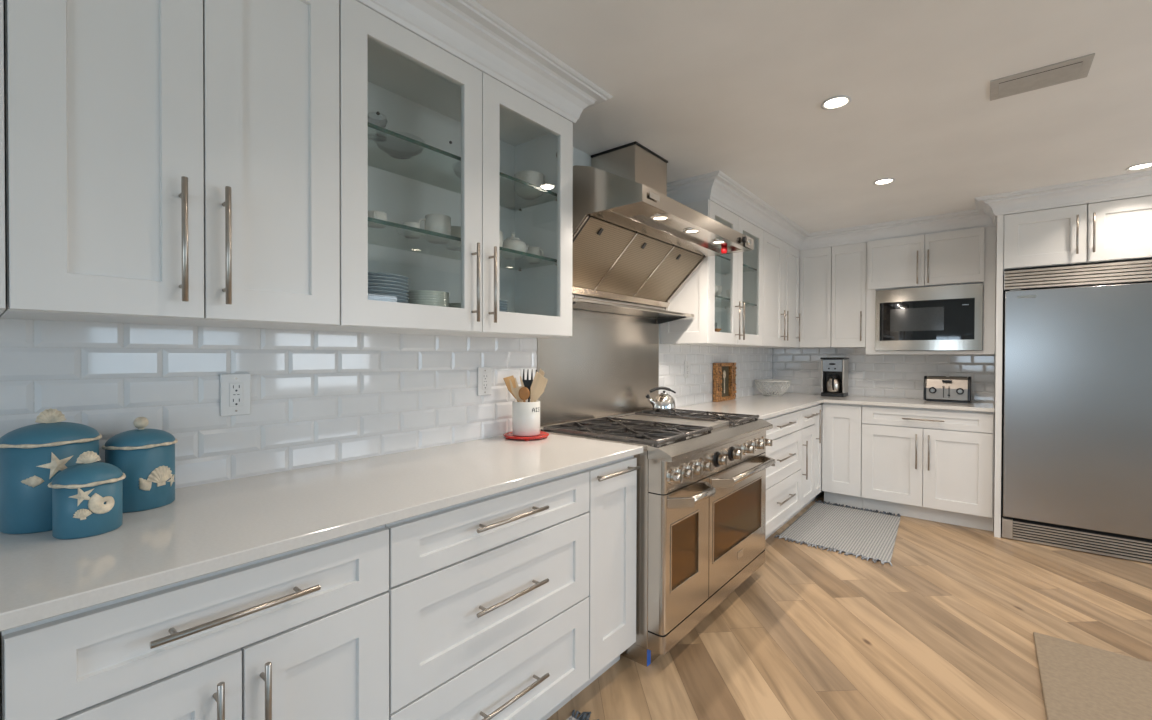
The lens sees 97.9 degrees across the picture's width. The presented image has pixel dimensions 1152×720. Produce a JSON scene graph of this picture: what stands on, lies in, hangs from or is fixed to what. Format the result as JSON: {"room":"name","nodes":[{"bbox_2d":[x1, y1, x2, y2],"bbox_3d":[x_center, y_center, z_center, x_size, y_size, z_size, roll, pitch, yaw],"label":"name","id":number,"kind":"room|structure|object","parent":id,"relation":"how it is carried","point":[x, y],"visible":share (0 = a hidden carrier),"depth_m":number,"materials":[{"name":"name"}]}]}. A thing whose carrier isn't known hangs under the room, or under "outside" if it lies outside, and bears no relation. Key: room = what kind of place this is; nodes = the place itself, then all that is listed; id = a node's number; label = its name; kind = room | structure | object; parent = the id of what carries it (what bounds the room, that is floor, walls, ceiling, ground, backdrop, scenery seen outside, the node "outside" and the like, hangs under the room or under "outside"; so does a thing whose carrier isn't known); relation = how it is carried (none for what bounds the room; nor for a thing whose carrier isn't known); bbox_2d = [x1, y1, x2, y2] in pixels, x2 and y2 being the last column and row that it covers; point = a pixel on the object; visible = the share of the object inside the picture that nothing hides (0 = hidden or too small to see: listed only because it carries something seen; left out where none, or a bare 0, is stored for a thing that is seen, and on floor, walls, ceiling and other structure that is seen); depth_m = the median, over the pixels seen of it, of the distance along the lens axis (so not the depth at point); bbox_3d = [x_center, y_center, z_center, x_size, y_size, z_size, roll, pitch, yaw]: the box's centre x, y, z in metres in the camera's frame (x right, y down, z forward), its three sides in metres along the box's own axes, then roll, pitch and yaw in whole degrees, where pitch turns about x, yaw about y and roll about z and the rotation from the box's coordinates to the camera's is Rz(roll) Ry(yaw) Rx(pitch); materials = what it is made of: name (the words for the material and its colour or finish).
{"room":"kitchen","nodes":[
{"label":"kitchen","id":0,"kind":"room"},
{"bbox_2d":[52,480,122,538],"bbox_3d":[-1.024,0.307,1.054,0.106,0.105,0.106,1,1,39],"label":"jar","id":1,"kind":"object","parent":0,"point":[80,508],"depth_m":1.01,"materials":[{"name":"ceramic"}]},
{"bbox_2d":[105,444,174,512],"bbox_3d":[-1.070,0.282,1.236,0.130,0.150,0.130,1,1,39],"label":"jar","id":2,"kind":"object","parent":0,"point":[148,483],"depth_m":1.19,"materials":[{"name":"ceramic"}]},
{"bbox_2d":[0,147,772,488],"bbox_3d":[-0.445,0.059,2.267,0.107,2.410,7.940,1,1,39],"label":"wall","id":3,"kind":"structure","parent":0,"point":[318,398],"depth_m":1.59,"materials":[{"name":"tile"}]},
{"bbox_2d":[0,0,5,314],"bbox_3d":[-1.366,-0.551,0.761,0.385,0.920,0.648,1,1,39],"label":"upper cabinet","id":4,"kind":"object","parent":3,"relation":"attached to","point":[2,147],"visible":1,"depth_m":0.91,"materials":[{"name":"white paint"}]},
{"bbox_2d":[0,0,339,329],"bbox_3d":[-0.964,-0.554,1.248,0.388,0.920,0.609,1,1,39],"label":"upper cabinet","id":5,"kind":"object","parent":3,"relation":"attached to","point":[168,162],"visible":1,"depth_m":1.10,"materials":[{"name":"white paint"}]},
{"bbox_2d":[220,373,250,416],"bbox_3d":[-1.008,0.102,1.488,0.009,0.124,0.078,1,1,39],"label":"wall outlet","id":6,"kind":"object","parent":3,"relation":"attached to","point":[235,389],"visible":1,"depth_m":1.48,"materials":[{"name":"plastic"}]},
{"bbox_2d":[229,383,242,406],"bbox_3d":[-1.006,0.102,1.486,0.002,0.070,0.035,1,1,39],"label":"receptacle","id":7,"kind":"object","parent":6,"relation":"attached to","point":[235,389],"depth_m":1.48,"materials":[{"name":"plastic"}]},
{"bbox_2d":[0,318,536,488],"bbox_3d":[-0.964,0.128,1.556,0.007,0.451,2.420,1,1,39],"label":"tile backsplash","id":8,"kind":"structure","parent":3,"relation":"attached to","point":[313,356],"depth_m":1.55,"materials":[{"name":"tile"}]},
{"bbox_2d":[290,0,572,337],"bbox_3d":[-0.452,-0.558,1.872,0.388,0.920,1.002,1,1,39],"label":"upper cabinet","id":9,"kind":"object","parent":3,"relation":"attached to","point":[464,116],"visible":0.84,"depth_m":1.84,"materials":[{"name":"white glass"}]},
{"bbox_2d":[368,211,386,227],"bbox_3d":[-0.638,-0.444,1.585,0.068,0.040,0.083,0,1,17],"label":"mug","id":10,"kind":"object","parent":9,"relation":"on","point":[373,214],"visible":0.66,"depth_m":1.57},
{"bbox_2d":[368,112,387,140],"bbox_3d":[-0.632,-0.740,1.594,0.064,0.070,0.064,1,1,39],"label":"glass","id":11,"kind":"object","parent":9,"relation":"on","point":[378,112],"visible":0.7,"depth_m":1.60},
{"bbox_2d":[374,132,424,158],"bbox_3d":[-0.606,-0.728,1.728,0.170,0.045,0.170,1,1,39],"label":"glass bowl","id":12,"kind":"object","parent":9,"relation":"on","point":[380,147],"visible":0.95,"depth_m":1.76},
{"bbox_2d":[396,222,420,238],"bbox_3d":[-0.575,-0.448,1.740,0.074,0.045,0.060,0,1,18],"label":"mug","id":13,"kind":"object","parent":9,"relation":"on","point":[410,234],"visible":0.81,"depth_m":1.72,"materials":[{"name":"ceramic"}]},
{"bbox_2d":[409,290,449,294],"bbox_3d":[-0.527,-0.224,1.790,0.150,0.030,0.150,1,1,39],"label":"bowl","id":14,"kind":"object","parent":9,"relation":"in","point":[411,291],"visible":0.25,"depth_m":1.73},
{"bbox_2d":[408,293,448,296],"bbox_3d":[-0.527,-0.216,1.790,0.150,0.030,0.150,1,1,39],"label":"bowl","id":15,"kind":"object","parent":14,"relation":"in","point":[409,294],"visible":0.23,"depth_m":1.73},
{"bbox_2d":[408,295,449,299],"bbox_3d":[-0.527,-0.207,1.790,0.150,0.030,0.150,1,1,39],"label":"bowl","id":16,"kind":"object","parent":15,"relation":"in","point":[411,296],"visible":0.21,"depth_m":1.73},
{"bbox_2d":[407,298,449,301],"bbox_3d":[-0.527,-0.199,1.790,0.150,0.030,0.150,1,1,39],"label":"bowl","id":17,"kind":"object","parent":16,"relation":"in","point":[435,299],"visible":0.23,"depth_m":1.73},
{"bbox_2d":[418,214,450,243],"bbox_3d":[-0.506,-0.470,1.809,0.110,0.088,0.092,0,0,3],"label":"mug","id":18,"kind":"object","parent":9,"relation":"on","point":[439,223],"visible":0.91,"depth_m":1.77,"materials":[{"name":"ceramic"}]},
{"bbox_2d":[446,226,460,250],"bbox_3d":[-0.451,-0.466,1.932,0.101,0.078,0.084,0,0,5],"label":"mug","id":19,"kind":"object","parent":9,"relation":"on","point":[453,245],"visible":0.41,"depth_m":1.90,"materials":[{"name":"ceramic"}]},
{"bbox_2d":[499,231,502,253],"bbox_3d":[-0.334,-0.467,1.988,0.080,0.080,0.097,0,1,24],"label":"mug","id":20,"kind":"object","parent":9,"relation":"on","point":[500,232],"visible":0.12,"depth_m":1.98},
{"bbox_2d":[500,233,528,259],"bbox_3d":[-0.264,-0.481,2.116,0.142,0.107,0.122,0,0,-10],"label":"teapot","id":21,"kind":"object","parent":9,"relation":"on","point":[512,242],"visible":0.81,"depth_m":2.08,"materials":[{"name":"ceramic"}]},
{"bbox_2d":[514,185,542,199],"bbox_3d":[-0.204,-0.726,2.194,0.132,0.035,0.132,1,1,39],"label":"salad bowl","id":22,"kind":"object","parent":9,"relation":"on","point":[526,192],"visible":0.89,"depth_m":2.16,"materials":[{"name":"ceramic"}]},
{"bbox_2d":[514,182,543,187],"bbox_3d":[-0.204,-0.736,2.194,0.132,0.035,0.132,1,1,39],"label":"salad bowl","id":23,"kind":"object","parent":22,"relation":"on","point":[518,184],"visible":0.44,"depth_m":2.15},
{"bbox_2d":[514,180,543,185],"bbox_3d":[-0.204,-0.746,2.194,0.132,0.035,0.132,1,1,39],"label":"salad bowl","id":24,"kind":"object","parent":23,"relation":"on","point":[532,181],"visible":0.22,"depth_m":2.14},
{"bbox_2d":[514,178,543,183],"bbox_3d":[-0.204,-0.756,2.194,0.132,0.035,0.132,1,1,39],"label":"salad bowl","id":25,"kind":"object","parent":24,"relation":"on","point":[535,179],"visible":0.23,"depth_m":2.14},
{"bbox_2d":[516,175,543,181],"bbox_3d":[-0.204,-0.766,2.194,0.132,0.035,0.132,1,1,39],"label":"salad bowl","id":26,"kind":"object","parent":25,"relation":"on","point":[523,176],"visible":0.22,"depth_m":2.14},
{"bbox_2d":[514,173,543,178],"bbox_3d":[-0.204,-0.776,2.193,0.132,0.035,0.132,1,1,39],"label":"salad bowl","id":27,"kind":"object","parent":26,"relation":"on","point":[521,174],"visible":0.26,"depth_m":2.14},
{"bbox_2d":[514,171,543,176],"bbox_3d":[-0.204,-0.786,2.193,0.132,0.035,0.132,1,1,39],"label":"salad bowl","id":28,"kind":"object","parent":27,"relation":"on","point":[519,172],"visible":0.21,"depth_m":2.14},
{"bbox_2d":[527,247,543,263],"bbox_3d":[-0.182,-0.462,2.213,0.060,0.066,0.074,0,1,-29],"label":"mug","id":29,"kind":"object","parent":9,"relation":"on","point":[533,250],"visible":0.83,"depth_m":2.19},
{"bbox_3d":[-0.655,-0.122,1.636,0.210,0.015,0.210,1,1,39],"label":"dinner plate","id":30,"kind":"object","parent":9,"relation":"in","visible":0},
{"bbox_3d":[-0.655,-0.133,1.636,0.210,0.015,0.210,1,1,39],"label":"dinner plate","id":31,"kind":"object","parent":30,"relation":"on","visible":0},
{"bbox_3d":[-0.655,-0.144,1.636,0.210,0.015,0.210,1,1,39],"label":"dinner plate","id":32,"kind":"object","parent":31,"relation":"on","visible":0},
{"bbox_3d":[-0.655,-0.155,1.636,0.210,0.015,0.210,1,1,39],"label":"dinner plate","id":33,"kind":"object","parent":32,"relation":"on","visible":0},
{"bbox_3d":[-0.655,-0.166,1.636,0.210,0.015,0.210,1,1,39],"label":"dinner plate","id":34,"kind":"object","parent":33,"relation":"on","visible":0},
{"bbox_3d":[-0.654,-0.176,1.636,0.210,0.015,0.210,1,1,39],"label":"dinner plate","id":35,"kind":"object","parent":34,"relation":"on","visible":0},
{"bbox_2d":[368,297,408,302],"bbox_3d":[-0.654,-0.187,1.636,0.210,0.015,0.210,1,1,39],"label":"dinner plate","id":36,"kind":"object","parent":35,"relation":"on","point":[369,298],"visible":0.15,"depth_m":1.57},
{"bbox_2d":[368,293,408,299],"bbox_3d":[-0.654,-0.198,1.636,0.210,0.015,0.210,1,1,39],"label":"dinner plate","id":37,"kind":"object","parent":36,"relation":"on","point":[369,294],"visible":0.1,"depth_m":1.56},
{"bbox_2d":[368,289,408,296],"bbox_3d":[-0.654,-0.209,1.635,0.210,0.015,0.210,1,1,39],"label":"dinner plate","id":38,"kind":"object","parent":37,"relation":"on","point":[369,291],"visible":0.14,"depth_m":1.57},
{"bbox_2d":[368,286,408,293],"bbox_3d":[-0.654,-0.220,1.635,0.210,0.015,0.210,1,1,39],"label":"dinner plate","id":39,"kind":"object","parent":38,"relation":"on","point":[369,287],"visible":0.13,"depth_m":1.56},
{"bbox_2d":[368,282,408,289],"bbox_3d":[-0.654,-0.230,1.635,0.210,0.015,0.210,1,1,39],"label":"dinner plate","id":40,"kind":"object","parent":39,"relation":"on","point":[369,283],"visible":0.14,"depth_m":1.57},
{"bbox_2d":[368,279,408,286],"bbox_3d":[-0.654,-0.241,1.635,0.210,0.015,0.210,1,1,39],"label":"dinner plate","id":41,"kind":"object","parent":40,"relation":"on","point":[369,280],"visible":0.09,"depth_m":1.56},
{"bbox_2d":[368,275,408,283],"bbox_3d":[-0.654,-0.252,1.635,0.210,0.015,0.210,1,1,39],"label":"dinner plate","id":42,"kind":"object","parent":41,"relation":"on","point":[369,276],"visible":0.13,"depth_m":1.57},
{"bbox_2d":[368,272,408,280],"bbox_3d":[-0.654,-0.263,1.635,0.210,0.015,0.210,1,1,39],"label":"dinner plate","id":43,"kind":"object","parent":42,"relation":"on","point":[369,273],"visible":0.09,"depth_m":1.56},
{"bbox_2d":[356,0,612,123],"bbox_3d":[-0.786,-1.077,1.394,0.470,0.123,2.409,1,1,39],"label":"trim","id":44,"kind":"structure","parent":3,"relation":"attached to","point":[466,30],"depth_m":1.75,"materials":[{"name":"paint"}]},
{"bbox_2d":[477,367,491,395],"bbox_3d":[-0.404,0.095,2.224,0.009,0.124,0.078,1,1,39],"label":"wall outlet","id":45,"kind":"object","parent":3,"relation":"attached to","point":[484,374],"visible":1,"depth_m":2.22,"materials":[{"name":"plastic"}]},
{"bbox_2d":[482,373,487,388],"bbox_3d":[-0.402,0.095,2.222,0.002,0.070,0.035,1,1,39],"label":"receptacle","id":46,"kind":"object","parent":45,"relation":"attached to","point":[484,375],"depth_m":2.22,"materials":[{"name":"plastic"}]},
{"bbox_2d":[536,309,658,426],"bbox_3d":[0.184,0.029,2.948,0.014,0.607,1.186,1,1,39],"label":"panel","id":47,"kind":"object","parent":3,"relation":"attached to","point":[608,365],"visible":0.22,"depth_m":2.88,"materials":[{"name":"metal"}]},
{"bbox_2d":[572,141,752,323],"bbox_3d":[0.427,-0.693,2.715,0.675,0.910,1.262,1,1,39],"label":"range hood","id":48,"kind":"object","parent":3,"relation":"attached to","point":[635,245],"visible":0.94,"depth_m":2.64,"materials":[{"name":"metal"}]},
{"bbox_2d":[572,297,693,318],"bbox_3d":[0.285,-0.285,2.872,0.262,0.019,1.204,1,1,39],"label":"shelf","id":49,"kind":"object","parent":48,"relation":"attached to","point":[577,303],"depth_m":2.78,"materials":[{"name":"metal"}]},
{"bbox_2d":[651,215,669,220],"bbox_3d":[0.392,-0.658,2.328,0.090,0.009,0.090,1,1,39],"label":"lamp","id":50,"kind":"object","parent":48,"relation":"on","point":[653,217],"depth_m":2.32,"materials":[{"name":"metal"}]},
{"bbox_2d":[683,228,699,233],"bbox_3d":[0.595,-0.659,2.569,0.090,0.009,0.090,1,1,39],"label":"lamp","id":51,"kind":"object","parent":48,"relation":"on","point":[685,230],"depth_m":2.56,"materials":[{"name":"metal"}]},
{"bbox_2d":[711,240,724,243],"bbox_3d":[0.800,-0.661,2.811,0.090,0.009,0.090,1,1,39],"label":"lamp","id":52,"kind":"object","parent":48,"relation":"on","point":[712,241],"depth_m":2.81,"materials":[{"name":"metal"}]},
{"bbox_2d":[684,361,689,377],"bbox_3d":[0.822,0.070,3.718,0.009,0.124,0.078,1,1,39],"label":"wall outlet","id":53,"kind":"object","parent":3,"relation":"attached to","point":[686,363],"visible":1,"depth_m":3.71,"materials":[{"name":"plastic"}]},
{"bbox_2d":[660,199,762,345],"bbox_3d":[1.044,-0.570,3.695,0.388,0.920,1.015,1,1,39],"label":"upper cabinet","id":54,"kind":"object","parent":3,"relation":"attached to","point":[739,317],"visible":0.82,"depth_m":3.53,"materials":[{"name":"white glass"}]},
{"bbox_2d":[715,297,753,307],"bbox_3d":[1.023,-0.435,3.724,0.299,0.008,0.962,1,1,39],"label":"shelf","id":55,"kind":"object","parent":54,"relation":"attached to","point":[720,302],"depth_m":3.84,"materials":[{"name":"clear glass"}]},
{"bbox_2d":[659,344,772,406],"bbox_3d":[1.301,0.111,4.316,0.007,0.451,2.341,1,1,39],"label":"tile backsplash","id":56,"kind":"structure","parent":3,"relation":"attached to","point":[698,356],"depth_m":3.96,"materials":[{"name":"tile"}]},
{"bbox_2d":[725,230,785,346],"bbox_3d":[1.522,-0.574,4.277,0.388,0.920,0.488,1,1,39],"label":"upper cabinet","id":57,"kind":"object","parent":3,"relation":"attached to","point":[772,246],"visible":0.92,"depth_m":4.19,"materials":[{"name":"white paint"}]},
{"bbox_2d":[750,242,799,347],"bbox_3d":[1.938,-0.577,4.784,0.388,0.920,0.818,1,1,39],"label":"upper cabinet","id":58,"kind":"object","parent":3,"relation":"attached to","point":[791,255],"visible":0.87,"depth_m":4.59,"materials":[{"name":"white paint"}]},
{"bbox_2d":[667,170,993,250],"bbox_3d":[1.864,-1.089,3.593,2.390,0.123,1.430,0,1,-41],"label":"trim","id":59,"kind":"structure","parent":3,"relation":"attached to","point":[717,187],"depth_m":3.96,"materials":[{"name":"paint"}]},
{"bbox_2d":[475,0,1151,232],"bbox_3d":[1.372,-1.179,0.768,4.800,0.100,7.940,1,1,39],"label":"ceiling","id":60,"kind":"structure","parent":0,"point":[738,89],"depth_m":2.13,"materials":[{"name":"paint"}]},
{"bbox_2d":[821,95,850,109],"bbox_3d":[1.151,-1.138,2.221,0.120,0.007,0.120,1,1,39],"label":"recessed light","id":61,"kind":"object","parent":60,"relation":"in","point":[836,102],"visible":1,"depth_m":2.22,"materials":[{"name":"paint"}]},
{"bbox_2d":[873,178,894,184],"bbox_3d":[1.976,-1.145,3.220,0.120,0.007,0.120,1,1,39],"label":"recessed light","id":62,"kind":"object","parent":60,"relation":"in","point":[884,181],"visible":1,"depth_m":3.22,"materials":[{"name":"paint"}]},
{"bbox_2d":[990,53,1094,100],"bbox_3d":[1.866,-1.132,2.028,0.300,0.012,0.196,1,1,39],"label":"ceiling vent","id":63,"kind":"object","parent":60,"relation":"in","point":[1076,68],"visible":1,"depth_m":2.01,"materials":[{"name":"metal"}]},
{"bbox_2d":[1126,162,1151,170],"bbox_3d":[3.327,-1.139,2.957,0.120,0.007,0.120,1,1,39],"label":"recessed light","id":64,"kind":"object","parent":60,"relation":"in","point":[1143,165],"visible":1,"depth_m":2.96,"materials":[{"name":"paint"}]},
{"bbox_2d":[547,492,1151,719],"bbox_3d":[1.366,1.331,0.789,4.800,0.100,7.940,1,1,39],"label":"floor","id":65,"kind":"structure","parent":0,"point":[944,631],"depth_m":2.33,"materials":[{"name":"brown wood"}]},
{"bbox_2d":[0,525,388,719],"bbox_3d":[-0.867,0.830,1.157,0.653,0.886,0.614,1,1,39],"label":"base cabinet","id":66,"kind":"object","parent":65,"relation":"on","point":[301,633],"visible":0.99,"depth_m":0.96,"materials":[{"name":"white paint"}]},
{"bbox_2d":[385,469,589,719],"bbox_3d":[-0.422,0.826,1.699,0.653,0.886,0.784,1,1,39],"label":"base cabinet","id":67,"kind":"object","parent":65,"relation":"on","point":[489,601],"visible":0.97,"depth_m":1.46,"materials":[{"name":"white paint"}]},
{"bbox_2d":[567,710,598,719],"bbox_3d":[-0.122,1.263,1.158,0.680,0.024,1.222,1,1,39],"label":"woven rug","id":68,"kind":"object","parent":65,"relation":"on","point":[584,714],"visible":1,"depth_m":1.77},
{"bbox_2d":[571,455,640,698],"bbox_3d":[-0.071,0.823,2.127,0.653,0.886,0.319,1,1,39],"label":"base cabinet","id":69,"kind":"object","parent":65,"relation":"on","point":[612,511],"visible":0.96,"depth_m":1.94,"materials":[{"name":"white paint"}]},
{"bbox_2d":[540,409,774,666],"bbox_3d":[0.490,0.794,2.687,0.806,0.939,1.212,1,1,39],"label":"range","id":70,"kind":"object","parent":65,"relation":"on","point":[701,513],"visible":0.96,"depth_m":2.27,"materials":[{"name":"metal"}]},
{"bbox_2d":[540,412,745,449],"bbox_3d":[0.429,0.350,2.734,0.646,0.026,1.212,1,1,39],"label":"cooktop","id":71,"kind":"object","parent":70,"relation":"in","point":[637,428],"depth_m":2.53,"materials":[{"name":"metal"}]},
{"bbox_2d":[645,387,675,412],"bbox_3d":[0.546,0.251,3.180,0.162,0.165,0.162,1,1,39],"label":"kettle","id":72,"kind":"object","parent":70,"relation":"on","point":[663,402],"visible":0.96,"depth_m":3.14,"materials":[{"name":"metal"}]},
{"bbox_2d":[763,410,800,539],"bbox_3d":[1.169,0.814,3.638,0.653,0.886,1.098,1,1,39],"label":"base cabinet","id":73,"kind":"object","parent":65,"relation":"on","point":[783,480],"visible":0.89,"depth_m":3.55,"materials":[{"name":"white paint"}]},
{"bbox_2d":[676,392,994,418],"bbox_3d":[1.988,0.356,3.763,1.775,0.026,2.344,1,1,39],"label":"countertop","id":74,"kind":"structure","parent":73,"relation":"on","point":[761,405],"depth_m":3.94,"materials":[{"name":"stone"}]},
{"bbox_2d":[713,362,736,401],"bbox_3d":[1.247,0.180,4.191,0.059,0.316,0.370,1,1,39],"label":"shadow box","id":75,"kind":"object","parent":74,"relation":"on","point":[724,374],"visible":1,"depth_m":4.19,"materials":[{"name":"brown wood"}]},
{"bbox_2d":[754,379,790,395],"bbox_3d":[1.850,0.262,4.732,0.325,0.146,0.325,1,1,39],"label":"bowl","id":76,"kind":"object","parent":74,"relation":"on","point":[757,385],"visible":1,"depth_m":4.67,"materials":[{"name":"ceramic"}]},
{"bbox_2d":[820,357,848,396],"bbox_3d":[2.408,0.157,4.681,0.202,0.360,0.240,1,1,39],"label":"coffee maker","id":77,"kind":"object","parent":74,"relation":"on","point":[834,370],"visible":1,"depth_m":4.63,"materials":[{"name":"silver plastic"}]},
{"bbox_2d":[923,376,970,402],"bbox_3d":[3.078,0.239,4.162,0.310,0.208,0.216,1,1,39],"label":"toaster","id":78,"kind":"object","parent":74,"relation":"on","point":[936,388],"visible":1,"depth_m":4.10,"materials":[{"name":"metal"}]},
{"bbox_2d":[789,406,818,519],"bbox_3d":[1.642,0.810,4.214,0.653,0.886,0.388,1,1,39],"label":"base cabinet","id":79,"kind":"object","parent":65,"relation":"on","point":[808,414],"visible":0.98,"depth_m":4.03,"materials":[{"name":"white paint"}]},
{"bbox_2d":[804,403,823,507],"bbox_3d":[2.035,0.807,4.693,0.653,0.886,0.848,1,1,39],"label":"base cabinet","id":80,"kind":"object","parent":65,"relation":"on","point":[818,491],"visible":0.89,"depth_m":4.28,"materials":[{"name":"white paint"}]},
{"bbox_2d":[775,500,900,565],"bbox_3d":[2.029,1.246,3.758,0.730,0.025,1.223,1,1,39],"label":"woven rug","id":81,"kind":"object","parent":65,"relation":"on","point":[865,533],"visible":1,"depth_m":3.69,"materials":[{"name":"fabric"}]},
{"bbox_2d":[822,403,862,507],"bbox_3d":[2.443,0.809,4.494,0.300,0.886,0.620,1,1,39],"label":"base cabinet","id":82,"kind":"object","parent":65,"relation":"on","point":[841,423],"visible":0.84,"depth_m":4.27,"materials":[{"name":"white paint"}]},
{"bbox_2d":[861,405,994,530],"bbox_3d":[2.875,0.814,4.116,0.844,0.886,0.658,1,1,39],"label":"base cabinet","id":83,"kind":"object","parent":65,"relation":"on","point":[937,465],"visible":0.99,"depth_m":3.87,"materials":[{"name":"white paint"}]},
{"bbox_2d":[993,195,1151,537],"bbox_3d":[3.539,0.120,3.534,0.905,2.286,0.708,1,1,39],"label":"tall cabinet","id":84,"kind":"object","parent":65,"relation":"on","point":[1116,230],"visible":0.98,"depth_m":3.37,"materials":[{"name":"white paint"}]},
{"bbox_2d":[1001,259,1151,563],"bbox_3d":[3.525,0.314,3.515,0.828,1.887,0.737,1,1,39],"label":"refrigerator","id":85,"kind":"object","parent":65,"relation":"on","point":[1076,449],"visible":0.98,"depth_m":3.30,"materials":[{"name":"metal"}]},
{"bbox_2d":[1033,632,1151,719],"bbox_3d":[1.957,1.270,1.465,0.845,0.014,1.535,1,1,39],"label":"floor mat","id":86,"kind":"object","parent":65,"relation":"on","point":[1079,681],"visible":1,"depth_m":1.96,"materials":[{"name":"beige fabric"}]},
{"bbox_3d":[-1.263,0.833,0.675,0.653,0.886,0.630,1,1,39],"label":"base cabinet","id":87,"kind":"object","parent":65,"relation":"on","visible":0},
{"bbox_2d":[0,434,642,631],"bbox_3d":[-0.729,0.370,1.340,0.648,0.026,2.382,1,1,39],"label":"countertop","id":88,"kind":"structure","parent":87,"relation":"on","point":[217,526],"depth_m":1.16,"materials":[{"name":"stone"}]},
{"bbox_2d":[0,408,101,533],"bbox_3d":[-1.156,0.232,1.106,0.165,0.252,0.166,1,1,39],"label":"canister","id":89,"kind":"object","parent":88,"relation":"on","point":[31,456],"visible":0.84,"depth_m":1.04,"materials":[{"name":"blue ceramic"}]},
{"bbox_2d":[48,451,125,538],"bbox_3d":[-1.023,0.275,1.054,0.118,0.169,0.118,1,1,39],"label":"canister","id":90,"kind":"object","parent":88,"relation":"on","point":[87,496],"visible":1,"depth_m":1.02,"materials":[{"name":"blue ceramic"}]},
{"bbox_2d":[101,417,177,512],"bbox_3d":[-1.069,0.248,1.235,0.142,0.218,0.142,1,1,39],"label":"canister","id":91,"kind":"object","parent":88,"relation":"on","point":[146,456],"visible":0.98,"depth_m":1.19,"materials":[{"name":"blue ceramic"}]},
{"bbox_2d":[503,431,548,440],"bbox_3d":[-0.225,0.342,2.272,0.208,0.018,0.208,1,1,39],"label":"trivet","id":92,"kind":"object","parent":88,"relation":"on","point":[508,435],"visible":0.72,"depth_m":2.21,"materials":[{"name":"red ceramic"}]},
{"bbox_2d":[512,400,539,435],"bbox_3d":[-0.225,0.260,2.272,0.126,0.150,0.126,1,1,39],"label":"utensil crock","id":93,"kind":"object","parent":92,"relation":"on","point":[525,415],"visible":0.91,"depth_m":2.22,"materials":[{"name":"ceramic"}]},
{"bbox_2d":[503,375,518,401],"bbox_3d":[-0.265,0.198,2.287,0.130,0.255,0.030,0,0,-3],"label":"spatula","id":94,"kind":"object","parent":93,"relation":"in","point":[507,382],"visible":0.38,"depth_m":2.28,"materials":[{"name":"brown wood"}]},
{"bbox_2d":[509,376,523,401],"bbox_3d":[-0.250,0.199,2.256,0.100,0.252,0.010,0,0,0],"label":"slotted spoon","id":95,"kind":"object","parent":93,"relation":"in","point":[515,391],"visible":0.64,"depth_m":2.25,"materials":[{"name":"brown wood"}]},
{"bbox_2d":[519,387,529,401],"bbox_3d":[-0.231,0.222,2.241,0.050,0.204,0.014,0,0,-8],"label":"wooden spoon","id":96,"kind":"object","parent":93,"relation":"in","point":[524,393],"visible":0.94,"depth_m":2.24,"materials":[{"name":"brown wood"}]},
{"bbox_2d":[522,369,536,401],"bbox_3d":[-0.212,0.182,2.295,0.067,0.282,0.013,0,0,-8],"label":"serving fork","id":97,"kind":"object","parent":93,"relation":"in","point":[527,383],"visible":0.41,"depth_m":2.29,"materials":[{"name":"black plastic"}]},
{"bbox_2d":[530,372,547,401],"bbox_3d":[-0.188,0.189,2.263,0.123,0.273,0.013,0,0,2],"label":"spatula","id":98,"kind":"object","parent":93,"relation":"in","point":[539,382],"visible":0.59,"depth_m":2.26,"materials":[{"name":"brown wood"}]},
{"bbox_2d":[772,222,996,401],"bbox_3d":[3.854,0.057,3.806,4.600,2.410,0.107,1,1,39],"label":"wall","id":99,"kind":"structure","parent":0,"point":[876,375],"depth_m":4.59,"materials":[{"name":"tile"}]},
{"bbox_2d":[799,247,831,347],"bbox_3d":[2.324,-0.577,4.791,0.272,0.920,0.320,1,1,39],"label":"upper cabinet","id":100,"kind":"object","parent":99,"relation":"attached to","point":[815,264],"visible":0.86,"depth_m":4.67,"materials":[{"name":"white paint"}]},
{"bbox_2d":[831,242,866,347],"bbox_3d":[2.526,-0.574,4.600,0.277,0.920,0.358,1,1,39],"label":"upper cabinet","id":101,"kind":"object","parent":99,"relation":"attached to","point":[848,301],"visible":0.98,"depth_m":4.50,"materials":[{"name":"white paint"}]},
{"bbox_2d":[773,348,994,401],"bbox_3d":[2.734,0.111,4.661,1.767,0.451,0.007,1,1,39],"label":"tile backsplash","id":102,"kind":"structure","parent":99,"relation":"attached to","point":[949,364],"depth_m":4.58,"materials":[{"name":"tile"}]},
{"bbox_2d":[866,226,995,353],"bbox_3d":[2.963,-0.539,4.226,0.870,0.983,0.382,1,1,39],"label":"upper cabinet","id":103,"kind":"object","parent":99,"relation":"attached to","point":[967,256],"visible":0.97,"depth_m":4.08,"materials":[{"name":"white paint"}]},
{"bbox_2d":[875,283,982,350],"bbox_3d":[2.955,-0.338,4.220,0.720,0.515,0.344,1,1,39],"label":"microwave","id":104,"kind":"object","parent":103,"relation":"in","point":[950,317],"visible":1,"depth_m":4.07,"materials":[{"name":"metal"}]},
{"bbox_2d":[974,170,1151,225],"bbox_3d":[3.524,-1.084,3.489,1.172,0.123,0.804,1,1,39],"label":"trim","id":105,"kind":"structure","parent":99,"relation":"attached to","point":[1138,184],"depth_m":3.30,"materials":[{"name":"paint"}]},
{"bbox_3d":[-0.528,-0.173,1.790,0.150,0.030,0.150,1,1,39],"label":"bowl","id":106,"kind":"object","parent":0,"visible":0},
{"bbox_2d":[410,303,449,306],"bbox_3d":[-0.528,-0.182,1.790,0.150,0.030,0.150,1,1,39],"label":"bowl","id":107,"kind":"object","parent":106,"relation":"on","point":[436,304],"visible":0.14,"depth_m":1.73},
{"bbox_2d":[409,300,448,304],"bbox_3d":[-0.528,-0.190,1.790,0.150,0.030,0.150,1,1,39],"label":"bowl","id":108,"kind":"object","parent":107,"relation":"on","point":[410,301],"visible":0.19,"depth_m":1.73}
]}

